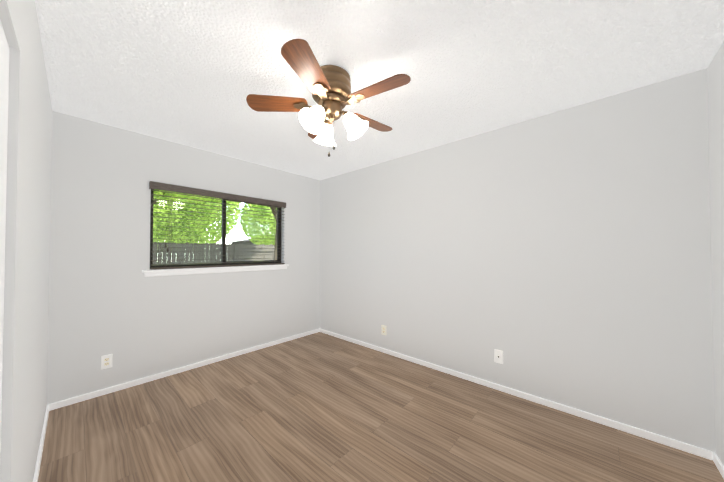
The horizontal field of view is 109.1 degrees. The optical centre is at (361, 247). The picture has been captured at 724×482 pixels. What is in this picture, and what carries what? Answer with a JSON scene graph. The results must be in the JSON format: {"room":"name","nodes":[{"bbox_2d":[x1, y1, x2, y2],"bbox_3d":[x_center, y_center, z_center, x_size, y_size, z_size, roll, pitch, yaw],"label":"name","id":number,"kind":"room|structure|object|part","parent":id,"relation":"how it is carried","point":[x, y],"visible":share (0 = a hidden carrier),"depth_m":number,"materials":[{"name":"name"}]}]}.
{"room":"empty bedroom","nodes":[
{"label":"empty bedroom","id":0,"kind":"room"},
{"bbox_2d":[0,0,52,481],"bbox_3d":[-1.145,0.077,0.777,3.830,2.440,0.100,-1,-1,42],"label":"wall","id":1,"kind":"structure","parent":0,"point":[26,281],"depth_m":1.06,"materials":[{"name":"white paint"}]},
{"bbox_2d":[0,21,8,450],"bbox_3d":[-0.717,0.297,0.435,1.294,1.965,0.070,-1,-1,42],"label":"door frame","id":2,"kind":"structure","parent":1,"relation":"in","point":[4,67],"depth_m":0.83,"materials":[{"name":"white wood"}]},
{"bbox_2d":[33,405,48,481],"bbox_3d":[-1.107,1.271,0.800,3.804,0.052,0.013,-1,-1,42],"label":"baseboard","id":3,"kind":"structure","parent":1,"relation":"attached to","point":[37,468],"depth_m":1.63,"materials":[{"name":"white wood"}]},
{"bbox_2d":[47,111,319,404],"bbox_3d":[-1.659,0.115,3.175,0.140,2.440,3.060,-1,-1,42],"label":"wall","id":4,"kind":"structure","parent":0,"point":[107,296],"depth_m":2.52,"materials":[{"name":"white paint"}]},
{"bbox_2d":[101,354,111,368],"bbox_3d":[-2.306,1.032,2.330,0.007,0.117,0.072,-1,-1,42],"label":"outlet","id":5,"kind":"object","parent":4,"relation":"attached to","point":[109,361],"visible":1,"depth_m":2.33,"materials":[{"name":"white plastic"}]},
{"bbox_2d":[48,328,319,410],"bbox_3d":[-1.602,1.308,3.105,0.013,0.052,2.780,-1,-1,42],"label":"baseboard","id":6,"kind":"structure","parent":4,"relation":"attached to","point":[70,401],"depth_m":2.62,"materials":[{"name":"white wood"}]},
{"bbox_2d":[142,264,288,276],"bbox_3d":[-1.633,0.265,3.136,0.148,0.062,1.600,-1,-1,42],"label":"window sill","id":7,"kind":"structure","parent":4,"relation":"attached to","point":[160,272],"depth_m":2.94,"materials":[{"name":"white wood"}]},
{"bbox_2d":[150,189,281,267],"bbox_3d":[-1.669,-0.203,3.175,0.061,0.871,1.486,-1,-1,42],"label":"window","id":8,"kind":"structure","parent":4,"relation":"in","point":[224,247],"depth_m":3.13,"materials":[{"name":"glass"}]},
{"bbox_2d":[149,181,285,269],"bbox_3d":[-1.608,-0.208,3.121,0.096,0.877,1.514,-1,-1,42],"label":"window blinds","id":9,"kind":"object","parent":8,"relation":"attached to","point":[158,186],"visible":0.98,"depth_m":2.94,"materials":[{"name":"brown wood"}]},
{"bbox_2d":[35,0,723,179],"bbox_3d":[-0.483,-1.192,1.534,4.110,0.120,3.960,-1,-1,42],"label":"ceiling","id":10,"kind":"structure","parent":0,"point":[193,73],"depth_m":1.57,"materials":[{"name":"white paint"}]},
{"bbox_2d":[246,39,410,156],"bbox_3d":[-0.170,-0.855,1.714,1.038,0.547,1.032,-1,-1,42],"label":"ceiling fan","id":11,"kind":"object","parent":10,"relation":"hanging from","point":[329,88],"visible":1,"depth_m":1.62,"materials":[{"name":"brown wood"}]},
{"bbox_3d":[-0.550,-0.937,1.685,0.390,0.006,0.142,0,-13,-4],"label":"blade","id":12,"kind":"part","parent":11,"relation":"part of","materials":[{"name":"brown wood"}]},
{"bbox_3d":[-0.285,-0.942,1.370,0.142,0.006,0.390,-13,-4,13],"label":"blade","id":13,"kind":"part","parent":11,"relation":"part of","materials":[{"name":"brown wood"}]},
{"bbox_3d":[-0.297,-0.799,1.578,0.167,0.168,0.164,-1,-1,42],"label":"lamp shade","id":14,"kind":"part","parent":11,"relation":"part of","materials":[{"name":"white glass"}]},
{"bbox_3d":[-0.332,-0.931,2.034,0.142,0.006,0.390,13,-6,-21],"label":"blade","id":15,"kind":"part","parent":11,"relation":"part of","materials":[{"name":"brown wood"}]},
{"bbox_3d":[-0.262,-0.794,1.863,0.162,0.168,0.162,-1,-1,42],"label":"lamp shade","id":16,"kind":"part","parent":11,"relation":"part of","materials":[{"name":"white glass"}]},
{"bbox_3d":[-0.201,-1.053,1.712,0.262,0.152,0.262,-1,-1,42],"label":"motor","id":17,"kind":"part","parent":11,"relation":"part of","materials":[{"name":"brown metal"}]},
{"bbox_3d":[-0.031,-0.797,1.691,0.161,0.168,0.158,-1,-1,42],"label":"lamp shade","id":18,"kind":"part","parent":11,"relation":"part of","materials":[{"name":"white glass"}]},
{"label":"blade","id":19,"kind":"part","parent":11,"relation":"part of","materials":[{"name":"brown wood"}]},
{"label":"blade","id":20,"kind":"part","parent":11,"relation":"part of","materials":[{"name":"brown wood"}]},
{"bbox_2d":[38,332,723,481],"bbox_3d":[-0.483,1.368,1.493,4.110,0.120,3.960,-1,-1,42],"label":"floor","id":21,"kind":"structure","parent":0,"point":[319,407],"depth_m":1.83,"materials":[{"name":"laminate"}]},
{"bbox_2d":[320,68,715,452],"bbox_3d":[0.793,0.111,2.934,3.830,2.440,0.140,-1,-1,42],"label":"wall","id":22,"kind":"structure","parent":0,"point":[562,257],"depth_m":2.11,"materials":[{"name":"white paint"}]},
{"bbox_2d":[494,349,502,363],"bbox_3d":[1.265,1.012,2.389,0.072,0.117,0.018,-1,-1,42],"label":"outlet","id":23,"kind":"object","parent":22,"relation":"attached to","point":[498,356],"visible":1,"depth_m":2.39,"materials":[{"name":"white plastic"}]},
{"bbox_2d":[320,329,712,459],"bbox_3d":[0.742,1.304,2.858,3.804,0.052,0.013,-1,-1,42],"label":"baseboard","id":24,"kind":"structure","parent":22,"relation":"attached to","point":[686,447],"depth_m":2.09,"materials":[{"name":"white wood"}]},
{"bbox_2d":[707,41,723,465],"bbox_3d":[0.993,0.067,0.187,0.140,2.440,3.960,-1,-1,42],"label":"wall","id":25,"kind":"structure","parent":0,"point":[715,74],"depth_m":1.52,"materials":[{"name":"white paint"}]},
{"bbox_2d":[712,452,723,478],"bbox_3d":[1.237,1.267,0.554,0.013,0.052,2.780,-1,-1,42],"label":"baseboard","id":26,"kind":"structure","parent":25,"relation":"attached to","point":[718,463],"depth_m":1.51,"materials":[{"name":"white wood"}]},
{"label":"outside","id":27,"kind":"structure","parent":0,"visible":0},
{"bbox_3d":[-14.122,1.891,19.202,39.860,0.200,70.000,-1,-1,42],"label":"ground","id":28,"kind":"structure","parent":27,"visible":0},
{"bbox_2d":[153,242,274,265],"bbox_3d":[-6.502,0.727,11.111,0.156,1.869,40.124,-1,-1,42],"label":"fence","id":29,"kind":"object","parent":28,"relation":"on","point":[175,252],"depth_m":10.97,"materials":[{"name":"grey wood"}]},
{"bbox_2d":[153,189,276,261],"bbox_3d":[-7.484,-2.016,12.988,16.176,7.462,14.370,-1,-1,42],"label":"trees","id":30,"kind":"object","parent":28,"relation":"on","point":[201,229],"depth_m":11.66,"materials":[{"name":"green plant"}]},
{"bbox_2d":[232,237,268,260],"bbox_3d":[-8.409,0.201,29.222,7.600,3.500,10.100,-1,-1,42],"label":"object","id":31,"kind":"structure","parent":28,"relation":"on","point":[244,242],"depth_m":26.03,"materials":[{"name":"grey"}]}
]}

